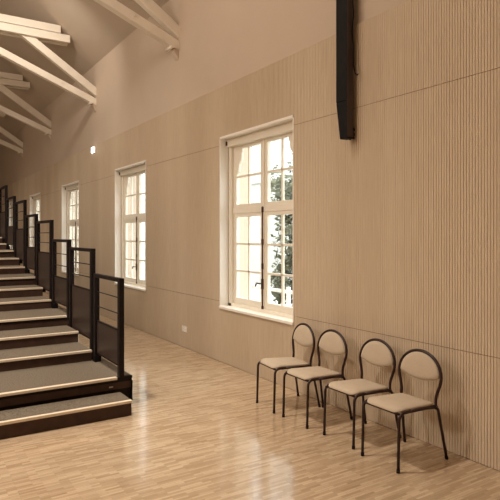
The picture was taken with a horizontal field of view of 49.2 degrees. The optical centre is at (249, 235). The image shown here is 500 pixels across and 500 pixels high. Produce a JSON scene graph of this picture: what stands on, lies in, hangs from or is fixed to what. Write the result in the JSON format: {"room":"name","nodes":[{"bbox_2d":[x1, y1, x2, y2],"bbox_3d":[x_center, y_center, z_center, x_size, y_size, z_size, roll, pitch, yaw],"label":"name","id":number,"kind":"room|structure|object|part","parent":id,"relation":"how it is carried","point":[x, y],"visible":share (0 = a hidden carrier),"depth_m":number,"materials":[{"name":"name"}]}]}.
{"room":"community hall","nodes":[
{"label":"community hall","id":0,"kind":"room"},
{"bbox_2d":[0,0,168,146],"bbox_3d":[-7.577,-5.894,9.396,11.130,4.819,32.600,0,0,-33],"label":"ceiling","id":1,"kind":"structure","parent":0,"point":[94,30],"depth_m":12.34,"materials":[{"name":"paint"}]},
{"bbox_2d":[0,112,22,157],"bbox_3d":[-12.515,-5.435,17.087,10.412,5.239,0.300,0,0,-33],"label":"roof truss","id":2,"kind":"object","parent":1,"relation":"attached to","point":[3,131],"visible":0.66,"depth_m":19.56,"materials":[{"name":"paint"}]},
{"bbox_2d":[0,72,50,139],"bbox_3d":[-10.154,-5.435,13.410,10.412,5.239,0.300,0,0,-33],"label":"roof truss","id":3,"kind":"object","parent":1,"relation":"attached to","point":[10,80],"visible":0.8,"depth_m":15.60,"materials":[{"name":"paint"}]},
{"bbox_2d":[0,13,95,111],"bbox_3d":[-7.793,-5.435,9.732,10.412,5.239,0.300,0,0,-33],"label":"roof truss","id":4,"kind":"object","parent":1,"relation":"attached to","point":[34,32],"visible":0.87,"depth_m":11.78,"materials":[{"name":"paint"}]},
{"bbox_2d":[94,0,178,60],"bbox_3d":[-5.432,-5.435,6.055,10.412,5.239,0.300,0,0,-33],"label":"roof truss","id":5,"kind":"object","parent":1,"relation":"attached to","point":[156,12],"visible":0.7,"depth_m":8.51,"materials":[{"name":"paint"}]},
{"bbox_2d":[336,0,358,139],"bbox_3d":[0.965,-2.488,5.296,0.127,3.106,0.249,0,0,-33],"label":"speaker","id":6,"kind":"object","parent":1,"relation":"hanging from","point":[344,8],"visible":1,"depth_m":5.27,"materials":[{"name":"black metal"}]},
{"bbox_2d":[0,0,408,332],"bbox_3d":[-3.123,-1.200,12.255,0.455,5.900,32.000,0,0,-33],"label":"wall","id":7,"kind":"structure","parent":0,"point":[222,42],"depth_m":8.69,"materials":[{"name":"paint"}]},
{"bbox_2d":[9,201,12,248],"bbox_3d":[-9.200,-0.159,21.753,0.580,2.403,1.730,0,0,-33],"label":"window","id":8,"kind":"structure","parent":7,"relation":"in","point":[10,202],"depth_m":22.33,"materials":[{"name":"metal"}]},
{"bbox_2d":[30,192,39,246],"bbox_3d":[-6.833,-0.159,18.067,0.580,2.403,1.730,0,0,-33],"label":"window","id":9,"kind":"structure","parent":7,"relation":"in","point":[34,199],"depth_m":18.63,"materials":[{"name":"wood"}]},
{"bbox_2d":[61,180,78,275],"bbox_3d":[-4.467,-0.159,14.381,0.580,2.403,1.730,0,0,-33],"label":"window","id":10,"kind":"structure","parent":7,"relation":"in","point":[74,186],"depth_m":14.87,"materials":[{"name":"wood"}]},
{"bbox_3d":[-4.744,0.321,14.663,0.050,1.235,0.730,0,0,-33],"label":"sash","id":11,"kind":"part","parent":10,"relation":"part of","materials":[{"name":"paint"}]},
{"bbox_3d":[-4.744,-0.798,14.663,0.050,0.843,0.730,0,0,-33],"label":"sash","id":12,"kind":"part","parent":10,"relation":"part of","materials":[{"name":"paint"}]},
{"bbox_3d":[-4.539,-0.141,14.335,0.110,2.238,1.654,0,0,-33],"label":"fixed frame","id":13,"kind":"part","parent":10,"relation":"part of","materials":[{"name":"paint"}]},
{"bbox_3d":[-4.325,-0.798,14.012,0.050,0.843,0.730,0,0,-33],"label":"sash","id":14,"kind":"part","parent":10,"relation":"part of","materials":[{"name":"paint"}]},
{"bbox_3d":[-4.325,0.321,14.012,0.050,1.235,0.730,0,0,-33],"label":"sash","id":15,"kind":"part","parent":10,"relation":"part of","materials":[{"name":"paint"}]},
{"bbox_2d":[91,146,95,153],"bbox_3d":[-3.553,-1.940,12.431,0.081,0.140,0.170,0,0,-33],"label":"emergency light","id":16,"kind":"object","parent":7,"relation":"attached to","point":[93,149],"visible":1,"depth_m":12.37,"materials":[{"name":"white plastic"}]},
{"bbox_2d":[114,160,145,291],"bbox_3d":[-2.101,-0.159,10.695,0.580,2.403,1.730,0,0,-33],"label":"window","id":17,"kind":"structure","parent":7,"relation":"in","point":[123,174],"depth_m":11.06,"materials":[{"name":"wood"}]},
{"bbox_3d":[-2.269,0.996,10.587,0.180,0.035,1.690,0,0,-33],"label":"sill","id":18,"kind":"part","parent":17,"relation":"part of","materials":[{"name":"paint"}]},
{"bbox_3d":[-2.377,0.321,10.977,0.050,1.235,0.730,0,0,-33],"label":"sash","id":19,"kind":"part","parent":17,"relation":"part of","materials":[{"name":"paint"}]},
{"bbox_3d":[-2.377,-0.798,10.977,0.050,0.843,0.730,0,0,-33],"label":"sash","id":20,"kind":"part","parent":17,"relation":"part of","materials":[{"name":"paint"}]},
{"bbox_3d":[-2.172,-0.141,10.649,0.110,2.238,1.654,0,0,-33],"label":"fixed frame","id":21,"kind":"part","parent":17,"relation":"part of","materials":[{"name":"paint"}]},
{"bbox_3d":[-1.959,-0.798,10.326,0.050,0.843,0.730,0,0,-33],"label":"sash","id":22,"kind":"part","parent":17,"relation":"part of","materials":[{"name":"paint"}]},
{"bbox_3d":[-1.959,0.321,10.326,0.050,1.235,0.730,0,0,-33],"label":"sash","id":23,"kind":"part","parent":17,"relation":"part of","materials":[{"name":"paint"}]},
{"bbox_2d":[182,325,186,332],"bbox_3d":[-1.019,1.458,8.496,0.015,0.090,0.170,0,0,-33],"label":"wall socket","id":24,"kind":"object","parent":7,"relation":"attached to","point":[184,328],"visible":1,"depth_m":8.49,"materials":[{"name":"white plastic"}]},
{"bbox_2d":[2,68,499,357],"bbox_3d":[-3.321,-0.165,12.116,0.023,2.148,31.980,0,0,-33],"label":"wall panel","id":25,"kind":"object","parent":7,"relation":"attached to","point":[397,223],"depth_m":5.07,"materials":[{"name":"brown wood"}]},
{"bbox_2d":[2,0,499,205],"bbox_3d":[-3.321,-1.647,12.116,0.023,0.805,31.980,0,0,-33],"label":"wall panel","id":26,"kind":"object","parent":7,"relation":"attached to","point":[412,45],"depth_m":5.80,"materials":[{"name":"brown wood"}]},
{"bbox_2d":[2,67,499,358],"bbox_3d":[-3.323,-0.165,12.127,0.018,2.160,31.960,0,0,-33],"label":"trim","id":27,"kind":"structure","parent":7,"relation":"attached to","point":[499,67],"depth_m":5.01,"materials":[{"name":"brown wood"}]},
{"bbox_2d":[219,115,295,324],"bbox_3d":[0.265,-0.159,7.009,0.580,2.403,1.730,0,0,-33],"label":"window","id":28,"kind":"structure","parent":7,"relation":"in","point":[279,129],"depth_m":7.01,"materials":[{"name":"paint"}]},
{"bbox_3d":[-0.011,-0.798,7.292,0.050,0.843,0.730,0,0,-33],"label":"sash","id":29,"kind":"part","parent":28,"relation":"part of","materials":[{"name":"paint"}]},
{"bbox_3d":[-0.011,0.321,7.292,0.050,1.235,0.730,0,0,-33],"label":"sash","id":30,"kind":"part","parent":28,"relation":"part of","materials":[{"name":"paint"}]},
{"bbox_3d":[0.097,0.996,6.901,0.180,0.035,1.690,0,0,-33],"label":"sill","id":31,"kind":"part","parent":28,"relation":"part of","materials":[{"name":"paint"}]},
{"bbox_3d":[0.115,0.618,6.952,0.075,0.130,0.102,0,0,-33],"label":"handle","id":32,"kind":"part","parent":28,"relation":"part of","materials":[{"name":"metal"}]},
{"bbox_3d":[0.407,-0.798,6.640,0.050,0.843,0.730,0,0,-33],"label":"sash","id":33,"kind":"part","parent":28,"relation":"part of","materials":[{"name":"paint"}]},
{"bbox_3d":[0.407,0.321,6.640,0.050,1.235,0.730,0,0,-33],"label":"sash","id":34,"kind":"part","parent":28,"relation":"part of","materials":[{"name":"paint"}]},
{"bbox_2d":[20,264,499,470],"bbox_3d":[-3.321,1.330,12.116,0.023,0.830,31.980,0,0,-33],"label":"wall panel","id":35,"kind":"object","parent":7,"relation":"attached to","point":[468,401],"depth_m":5.49,"materials":[{"name":"brown wood"}]},
{"bbox_2d":[0,292,499,499],"bbox_3d":[-7.512,1.850,9.438,10.885,0.200,32.600,0,0,-33],"label":"floor","id":36,"kind":"structure","parent":0,"point":[196,428],"depth_m":4.40,"materials":[{"name":"beige wood"}]},
{"bbox_2d":[0,249,22,285],"bbox_3d":[-7.282,1.022,10.079,5.434,1.455,2.003,0,0,-33],"label":"deck","id":37,"kind":"object","parent":36,"relation":"on","point":[6,252],"visible":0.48,"depth_m":10.60,"materials":[{"name":"carpet"}]},
{"bbox_2d":[0,243,5,249],"bbox_3d":[-7.587,0.233,10.404,5.272,0.125,1.124,0,0,-33],"label":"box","id":38,"kind":"object","parent":37,"relation":"on","point":[2,245],"visible":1,"depth_m":11.33,"materials":[{"name":"carpet"}]},
{"bbox_2d":[0,185,7,242],"bbox_3d":[-5.391,-0.383,11.939,0.078,1.355,0.906,0,0,-33],"label":"guard rail","id":39,"kind":"object","parent":37,"relation":"on","point":[2,214],"visible":0.62,"depth_m":11.86,"materials":[{"name":"metal"}]},
{"bbox_3d":[-5.618,-0.383,12.281,0.052,1.355,0.068,0,0,-33],"label":"post","id":40,"kind":"part","parent":39,"relation":"part of","materials":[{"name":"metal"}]},
{"bbox_3d":[-5.394,-0.217,11.932,0.012,0.575,0.758,0,0,-33],"label":"infill panel","id":41,"kind":"part","parent":39,"relation":"part of","materials":[{"name":"metal"}]},
{"bbox_3d":[-5.170,-0.383,11.583,0.052,1.355,0.068,0,0,-33],"label":"post","id":42,"kind":"part","parent":39,"relation":"part of","materials":[{"name":"metal"}]},
{"bbox_2d":[6,196,15,249],"bbox_3d":[-4.864,-0.240,11.118,0.078,1.070,0.896,0,0,-33],"label":"guard rail","id":43,"kind":"object","parent":37,"relation":"on","point":[10,230],"visible":0.74,"depth_m":11.11,"materials":[{"name":"metal"}]},
{"bbox_3d":[-5.089,-0.240,11.457,0.052,1.070,0.068,0,0,-33],"label":"post","id":44,"kind":"part","parent":43,"relation":"part of","materials":[{"name":"metal"}]},
{"bbox_3d":[-4.867,0.005,11.111,0.012,0.370,0.748,0,0,-33],"label":"infill panel","id":45,"kind":"part","parent":43,"relation":"part of","materials":[{"name":"metal"}]},
{"bbox_3d":[-4.646,-0.240,10.767,0.052,1.070,0.068,0,0,-33],"label":"post","id":46,"kind":"part","parent":43,"relation":"part of","materials":[{"name":"metal"}]},
{"bbox_2d":[0,272,45,291],"bbox_3d":[-6.202,1.215,8.396,5.434,1.070,2.003,0,0,-33],"label":"deck","id":47,"kind":"object","parent":36,"relation":"on","point":[5,279],"visible":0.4,"depth_m":8.86,"materials":[{"name":"carpet"}]},
{"bbox_2d":[0,265,24,273],"bbox_3d":[-6.507,0.618,8.721,5.272,0.125,1.124,0,0,-33],"label":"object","id":48,"kind":"structure","parent":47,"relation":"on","point":[8,269],"depth_m":9.60,"materials":[{"name":"wood"}]},
{"bbox_2d":[0,257,18,265],"bbox_3d":[-6.658,0.488,8.957,5.272,0.133,0.564,0,0,-33],"label":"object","id":49,"kind":"structure","parent":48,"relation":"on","point":[4,261],"depth_m":10.07,"materials":[{"name":"wood"}]},
{"bbox_2d":[15,200,26,266],"bbox_3d":[-4.297,0.020,10.235,0.078,1.320,0.956,0,0,-33],"label":"guard rail","id":50,"kind":"object","parent":47,"relation":"on","point":[19,233],"visible":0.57,"depth_m":10.19,"materials":[{"name":"metal"}]},
{"bbox_3d":[-4.538,0.020,10.598,0.052,1.320,0.068,0,0,-33],"label":"post","id":51,"kind":"part","parent":50,"relation":"part of","materials":[{"name":"metal"}]},
{"bbox_3d":[-4.300,0.168,10.228,0.012,0.575,0.808,0,0,-33],"label":"infill panel","id":52,"kind":"part","parent":50,"relation":"part of","materials":[{"name":"metal"}]},
{"bbox_3d":[-4.062,0.020,9.858,0.052,1.320,0.068,0,0,-33],"label":"post","id":53,"kind":"part","parent":50,"relation":"part of","materials":[{"name":"metal"}]},
{"bbox_2d":[25,214,37,276],"bbox_3d":[-3.757,0.163,9.393,0.078,1.035,0.896,0,0,-33],"label":"guard rail","id":54,"kind":"object","parent":47,"relation":"on","point":[30,252],"visible":0.9,"depth_m":9.48,"materials":[{"name":"metal"}]},
{"bbox_3d":[-3.981,0.163,9.732,0.052,1.035,0.068,0,0,-33],"label":"post","id":55,"kind":"part","parent":54,"relation":"part of","materials":[{"name":"metal"}]},
{"bbox_3d":[-3.760,0.390,9.386,0.012,0.370,0.748,0,0,-33],"label":"infill panel","id":56,"kind":"part","parent":54,"relation":"part of","materials":[{"name":"wood"}]},
{"bbox_3d":[-3.538,0.163,9.041,0.052,1.035,0.068,0,0,-33],"label":"post","id":57,"kind":"part","parent":54,"relation":"part of","materials":[{"name":"metal"}]},
{"bbox_2d":[0,306,78,333],"bbox_3d":[-5.121,1.407,6.713,5.434,0.685,2.003,0,0,-33],"label":"deck","id":58,"kind":"object","parent":36,"relation":"on","point":[45,317],"visible":0.36,"depth_m":7.16,"materials":[{"name":"carpet"}]},
{"bbox_2d":[0,296,50,310],"bbox_3d":[-5.426,1.002,7.038,5.272,0.125,1.124,0,0,-33],"label":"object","id":59,"kind":"structure","parent":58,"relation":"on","point":[34,302],"depth_m":7.87,"materials":[{"name":"wood"}]},
{"bbox_2d":[0,285,42,297],"bbox_3d":[-5.577,0.874,7.274,5.272,0.133,0.564,0,0,-33],"label":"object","id":60,"kind":"structure","parent":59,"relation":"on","point":[18,290],"depth_m":8.34,"materials":[{"name":"wood"}]},
{"bbox_2d":[36,220,53,302],"bbox_3d":[-3.206,0.417,8.535,0.078,1.295,0.996,0,0,-33],"label":"guard rail","id":61,"kind":"object","parent":58,"relation":"on","point":[43,259],"visible":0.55,"depth_m":8.47,"materials":[{"name":"metal"}]},
{"bbox_3d":[-3.457,0.417,8.915,0.052,1.295,0.068,0,0,-33],"label":"post","id":62,"kind":"part","parent":61,"relation":"part of","materials":[{"name":"metal"}]},
{"bbox_3d":[-3.209,-0.210,8.528,0.052,0.040,0.852,0,0,-33],"label":"rail","id":63,"kind":"part","parent":61,"relation":"part of","materials":[{"name":"metal"}]},
{"bbox_3d":[-3.209,0.552,8.528,0.012,0.575,0.848,0,0,-33],"label":"infill panel","id":64,"kind":"part","parent":61,"relation":"part of","materials":[{"name":"wood"}]},
{"bbox_3d":[-2.960,0.417,8.141,0.052,1.295,0.068,0,0,-33],"label":"post","id":65,"kind":"part","parent":61,"relation":"part of","materials":[{"name":"metal"}]},
{"bbox_2d":[51,239,71,314],"bbox_3d":[-2.639,0.560,7.651,0.078,1.010,0.896,0,0,-33],"label":"guard rail","id":66,"kind":"object","parent":58,"relation":"on","point":[60,285],"visible":0.92,"depth_m":7.67,"materials":[{"name":"metal"}]},
{"bbox_3d":[-2.863,0.560,7.989,0.052,1.010,0.068,0,0,-33],"label":"post","id":67,"kind":"part","parent":66,"relation":"part of","materials":[{"name":"metal"}]},
{"bbox_3d":[-2.642,0.075,7.644,0.052,0.040,0.752,0,0,-33],"label":"rail","id":68,"kind":"part","parent":66,"relation":"part of","materials":[{"name":"metal"}]},
{"bbox_3d":[-2.642,0.775,7.644,0.012,0.370,0.748,0,0,-33],"label":"infill panel","id":69,"kind":"part","parent":66,"relation":"part of","materials":[{"name":"metal"}]},
{"bbox_3d":[-2.420,0.560,7.300,0.052,1.010,0.068,0,0,-33],"label":"post","id":70,"kind":"part","parent":66,"relation":"part of","materials":[{"name":"metal"}]},
{"bbox_2d":[0,392,131,439],"bbox_3d":[-3.462,1.675,4.005,5.300,0.150,0.338,0,0,-33],"label":"step","id":71,"kind":"structure","parent":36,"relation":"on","point":[16,422],"depth_m":5.01,"materials":[{"name":"wood"}]},
{"bbox_2d":[0,357,132,410],"bbox_3d":[-4.041,1.600,5.030,5.434,0.300,2.003,0,0,-33],"label":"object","id":72,"kind":"structure","parent":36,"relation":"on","point":[21,388],"depth_m":5.49,"materials":[{"name":"carpet"}]},
{"bbox_2d":[0,342,91,371],"bbox_3d":[-4.346,1.387,5.355,5.272,0.125,1.124,0,0,-33],"label":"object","id":73,"kind":"structure","parent":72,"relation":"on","point":[64,353],"depth_m":6.13,"materials":[{"name":"carpet"}]},
{"bbox_2d":[0,325,78,349],"bbox_3d":[-4.497,1.258,5.591,5.272,0.133,0.564,0,0,-33],"label":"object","id":74,"kind":"structure","parent":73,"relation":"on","point":[29,337],"depth_m":6.62,"materials":[{"name":"carpet"}]},
{"bbox_2d":[69,247,95,359],"bbox_3d":[-2.096,0.802,6.805,0.078,1.295,1.006,0,0,-33],"label":"guard rail","id":75,"kind":"object","parent":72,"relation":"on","point":[80,298],"visible":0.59,"depth_m":6.74,"materials":[{"name":"metal"}]},
{"bbox_3d":[-2.350,0.802,7.190,0.052,1.295,0.068,0,0,-33],"label":"post","id":76,"kind":"part","parent":75,"relation":"part of","materials":[{"name":"metal"}]},
{"bbox_3d":[-2.099,0.175,6.799,0.052,0.040,0.862,0,0,-33],"label":"rail","id":77,"kind":"part","parent":75,"relation":"part of","materials":[{"name":"metal"}]},
{"bbox_3d":[-2.099,0.938,6.799,0.012,0.575,0.858,0,0,-33],"label":"infill panel","id":78,"kind":"part","parent":75,"relation":"part of","materials":[{"name":"metal"}]},
{"bbox_3d":[-1.847,0.802,6.407,0.052,1.295,0.068,0,0,-33],"label":"post","id":79,"kind":"part","parent":75,"relation":"part of","materials":[{"name":"metal"}]},
{"bbox_2d":[93,273,123,377],"bbox_3d":[-1.542,0.945,5.943,0.078,1.010,0.896,0,0,-33],"label":"guard rail","id":80,"kind":"object","parent":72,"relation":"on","point":[108,340],"visible":1,"depth_m":5.87,"materials":[{"name":"metal"}]},
{"bbox_3d":[-1.766,0.945,6.281,0.052,1.010,0.068,0,0,-33],"label":"post","id":81,"kind":"part","parent":80,"relation":"part of","materials":[{"name":"metal"}]},
{"bbox_3d":[-1.545,0.460,5.936,0.052,0.040,0.752,0,0,-33],"label":"rail","id":82,"kind":"part","parent":80,"relation":"part of","materials":[{"name":"metal"}]},
{"bbox_3d":[-1.545,1.160,5.936,0.012,0.370,0.748,0,0,-33],"label":"infill panel","id":83,"kind":"part","parent":80,"relation":"part of","materials":[{"name":"metal"}]},
{"bbox_3d":[-1.323,0.945,5.591,0.052,1.010,0.068,0,0,-33],"label":"post","id":84,"kind":"part","parent":80,"relation":"part of","materials":[{"name":"metal"}]},
{"bbox_3d":[-1.249,1.605,5.701,0.010,0.210,0.116,0,0,-33],"label":"plate","id":85,"kind":"part","parent":72,"relation":"part of","materials":[{"name":"black metal"}]},
{"bbox_2d":[256,323,320,413],"bbox_3d":[0.387,1.337,5.649,0.540,0.831,0.451,0,0,-26],"label":"chair","id":86,"kind":"object","parent":36,"relation":"on","point":[303,334],"visible":0.94,"depth_m":5.61,"materials":[{"name":"fabric"}]},
{"bbox_3d":[0.129,1.529,5.731,0.144,0.442,0.023,0,0,-26],"label":"leg","id":87,"kind":"part","parent":86,"relation":"part of","materials":[{"name":"metal"}]},
{"bbox_3d":[0.290,1.529,5.396,0.144,0.442,0.023,0,0,-26],"label":"leg","id":88,"kind":"part","parent":86,"relation":"part of","materials":[{"name":"metal"}]},
{"bbox_3d":[0.355,1.307,5.634,0.422,0.045,0.362,0,0,-26],"label":"seat","id":89,"kind":"part","parent":86,"relation":"part of","materials":[{"name":"fabric"}]},
{"bbox_3d":[0.490,1.539,5.916,0.122,0.425,0.027,0,0,-42],"label":"leg","id":90,"kind":"part","parent":86,"relation":"part of","materials":[{"name":"metal"}]},
{"bbox_3d":[0.490,1.329,5.495,0.308,0.041,0.029,0,0,-26],"label":"seat rail","id":91,"kind":"part","parent":86,"relation":"part of","materials":[{"name":"metal"}]},
{"bbox_3d":[0.562,1.052,5.733,0.050,0.217,0.392,0,0,-26],"label":"backrest","id":92,"kind":"part","parent":86,"relation":"part of","materials":[{"name":"fabric"}]},
{"bbox_3d":[0.557,1.139,5.731,0.063,0.435,0.448,0,0,-26],"label":"frame","id":93,"kind":"part","parent":86,"relation":"part of","materials":[{"name":"metal"}]},
{"bbox_3d":[0.660,1.539,5.563,0.122,0.426,0.026,0,0,-9],"label":"leg","id":94,"kind":"part","parent":86,"relation":"part of","materials":[{"name":"metal"}]},
{"bbox_2d":[282,329,352,428],"bbox_3d":[0.638,1.337,5.237,0.540,0.831,0.451,0,0,-32],"label":"chair","id":95,"kind":"object","parent":36,"relation":"on","point":[331,341],"visible":1,"depth_m":5.22,"materials":[{"name":"fabric"}]},
{"bbox_3d":[0.373,1.529,5.292,0.144,0.442,0.023,0,0,-32],"label":"leg","id":96,"kind":"part","parent":95,"relation":"part of","materials":[{"name":"metal"}]},
{"bbox_3d":[0.438,1.326,5.113,0.020,0.020,0.360,0,0,-32],"label":"cross rail","id":97,"kind":"part","parent":95,"relation":"part of","materials":[{"name":"metal"}]},
{"bbox_3d":[0.569,1.529,4.975,0.144,0.442,0.023,0,0,-32],"label":"leg","id":98,"kind":"part","parent":95,"relation":"part of","materials":[{"name":"metal"}]},
{"bbox_3d":[0.608,1.307,5.218,0.422,0.045,0.362,0,0,-32],"label":"seat","id":99,"kind":"part","parent":95,"relation":"part of","materials":[{"name":"fabric"}]},
{"bbox_3d":[0.713,1.539,5.513,0.027,0.425,0.122,0,0,42],"label":"leg","id":100,"kind":"part","parent":95,"relation":"part of","materials":[{"name":"metal"}]},
{"bbox_3d":[0.757,1.329,5.095,0.309,0.041,0.024,0,0,-33],"label":"seat rail","id":101,"kind":"part","parent":95,"relation":"part of","materials":[{"name":"metal"}]},
{"bbox_3d":[0.803,1.052,5.339,0.050,0.217,0.392,0,0,-32],"label":"backrest","id":102,"kind":"part","parent":95,"relation":"part of","materials":[{"name":"fabric"}]},
{"bbox_3d":[0.799,1.139,5.336,0.063,0.435,0.448,0,0,-32],"label":"frame","id":103,"kind":"part","parent":95,"relation":"part of","materials":[{"name":"metal"}]},
{"bbox_3d":[0.919,1.539,5.180,0.122,0.426,0.026,0,0,-15],"label":"leg","id":104,"kind":"part","parent":95,"relation":"part of","materials":[{"name":"metal"}]},
{"bbox_2d":[323,338,401,449],"bbox_3d":[0.968,1.337,4.764,0.540,0.831,0.451,0,0,-32],"label":"chair","id":105,"kind":"object","parent":36,"relation":"on","point":[375,351],"visible":0.98,"depth_m":4.75,"materials":[{"name":"fabric"}]},
{"bbox_3d":[0.703,1.529,4.819,0.144,0.442,0.023,0,0,-32],"label":"leg","id":106,"kind":"part","parent":105,"relation":"part of","materials":[{"name":"metal"}]},
{"bbox_3d":[0.768,1.326,4.640,0.020,0.020,0.360,0,0,-32],"label":"cross rail","id":107,"kind":"part","parent":105,"relation":"part of","materials":[{"name":"metal"}]},
{"bbox_3d":[0.938,1.307,4.745,0.422,0.045,0.362,0,0,-32],"label":"seat","id":108,"kind":"part","parent":105,"relation":"part of","materials":[{"name":"fabric"}]},
{"bbox_3d":[0.898,1.529,4.502,0.144,0.442,0.023,0,0,-32],"label":"leg","id":109,"kind":"part","parent":105,"relation":"part of","materials":[{"name":"metal"}]},
{"bbox_3d":[1.133,1.052,4.866,0.050,0.217,0.392,0,0,-32],"label":"backrest","id":110,"kind":"part","parent":105,"relation":"part of","materials":[{"name":"fabric"}]},
{"bbox_3d":[1.128,1.139,4.863,0.063,0.435,0.448,0,0,-32],"label":"frame","id":111,"kind":"part","parent":105,"relation":"part of","materials":[{"name":"metal"}]},
{"bbox_3d":[1.087,1.329,4.622,0.308,0.041,0.029,0,0,-32],"label":"seat rail","id":112,"kind":"part","parent":105,"relation":"part of","materials":[{"name":"metal"}]},
{"bbox_3d":[1.249,1.539,4.707,0.122,0.426,0.026,0,0,-15],"label":"leg","id":113,"kind":"part","parent":105,"relation":"part of","materials":[{"name":"metal"}]},
{"bbox_2d":[361,349,447,473],"bbox_3d":[1.209,1.337,4.314,0.540,0.831,0.451,0,0,-32],"label":"chair","id":114,"kind":"object","parent":36,"relation":"on","point":[421,364],"visible":1,"depth_m":4.30,"materials":[{"name":"fabric"}]},
{"bbox_3d":[0.944,1.529,4.367,0.144,0.442,0.023,0,0,-32],"label":"leg","id":115,"kind":"part","parent":114,"relation":"part of","materials":[{"name":"metal"}]},
{"bbox_3d":[1.010,1.326,4.189,0.020,0.020,0.360,0,0,-32],"label":"cross rail","id":116,"kind":"part","parent":114,"relation":"part of","materials":[{"name":"metal"}]},
{"bbox_3d":[1.179,1.307,4.295,0.422,0.045,0.362,0,0,-32],"label":"seat","id":117,"kind":"part","parent":114,"relation":"part of","materials":[{"name":"fabric"}]},
{"bbox_3d":[1.282,1.539,4.591,0.027,0.425,0.122,0,0,41],"label":"leg","id":118,"kind":"part","parent":114,"relation":"part of","materials":[{"name":"metal"}]},
{"bbox_3d":[1.142,1.529,4.052,0.144,0.442,0.023,0,0,-32],"label":"leg","id":119,"kind":"part","parent":114,"relation":"part of","materials":[{"name":"metal"}]},
{"bbox_3d":[1.374,1.052,4.418,0.050,0.217,0.392,0,0,-32],"label":"backrest","id":120,"kind":"part","parent":114,"relation":"part of","materials":[{"name":"fabric"}]},
{"bbox_3d":[1.369,1.139,4.415,0.063,0.435,0.448,0,0,-32],"label":"frame","id":121,"kind":"part","parent":114,"relation":"part of","materials":[{"name":"metal"}]},
{"bbox_3d":[1.330,1.329,4.173,0.309,0.041,0.024,0,0,-33],"label":"seat rail","id":122,"kind":"part","parent":114,"relation":"part of","materials":[{"name":"metal"}]},
{"bbox_3d":[1.491,1.539,4.260,0.122,0.426,0.026,0,0,-16],"label":"leg","id":123,"kind":"part","parent":114,"relation":"part of","materials":[{"name":"metal"}]},
{"label":"outside","id":124,"kind":"structure","parent":0,"visible":0},
{"bbox_2d":[141,267,292,305],"bbox_3d":[13.515,2.150,38.385,55.779,0.200,110.000,0,0,-33],"label":"ground","id":125,"kind":"structure","parent":124,"point":[257,292],"depth_m":19.23,"materials":[{"name":"white"}]},
{"bbox_2d":[141,138,292,285],"bbox_3d":[-4.008,-3.950,37.711,8.800,12.000,33.000,0,0,-33],"label":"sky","id":126,"kind":"structure","parent":125,"relation":"on","point":[275,146],"depth_m":23.43,"materials":[{"name":"stone"}]},
{"bbox_3d":[-7.426,-4.650,35.399,0.250,4.800,32.400,0,0,-33],"label":"cornice","id":127,"kind":"part","parent":126,"relation":"part of","materials":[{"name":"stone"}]},
{"bbox_2d":[251,282,292,305],"bbox_3d":[1.669,1.490,8.321,0.060,1.120,6.200,0,0,-33],"label":"railing","id":128,"kind":"object","parent":125,"relation":"on","point":[288,291],"visible":0.17,"depth_m":10.03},
{"bbox_3d":[0.033,1.490,10.870,0.060,1.120,0.060,0,0,-33],"label":"post","id":129,"kind":"part","parent":128,"relation":"part of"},
{"bbox_3d":[0.692,1.490,9.844,0.060,1.120,0.060,0,0,-33],"label":"post","id":130,"kind":"part","parent":128,"relation":"part of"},
{"bbox_2d":[260,153,292,285],"bbox_3d":[2.191,-0.432,19.387,3.210,4.972,3.128,0,0,-33],"label":"tree","id":131,"kind":"object","parent":125,"relation":"on","point":[272,190],"visible":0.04,"depth_m":19.47,"materials":[{"name":"green plant"}]},
{"bbox_2d":[270,168,292,306],"bbox_3d":[1.847,0.265,12.935,3.035,4.032,2.947,0,0,-33],"label":"tree","id":132,"kind":"object","parent":125,"relation":"on","point":[277,295],"visible":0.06,"depth_m":12.68,"materials":[{"name":"green plant"}]}
]}

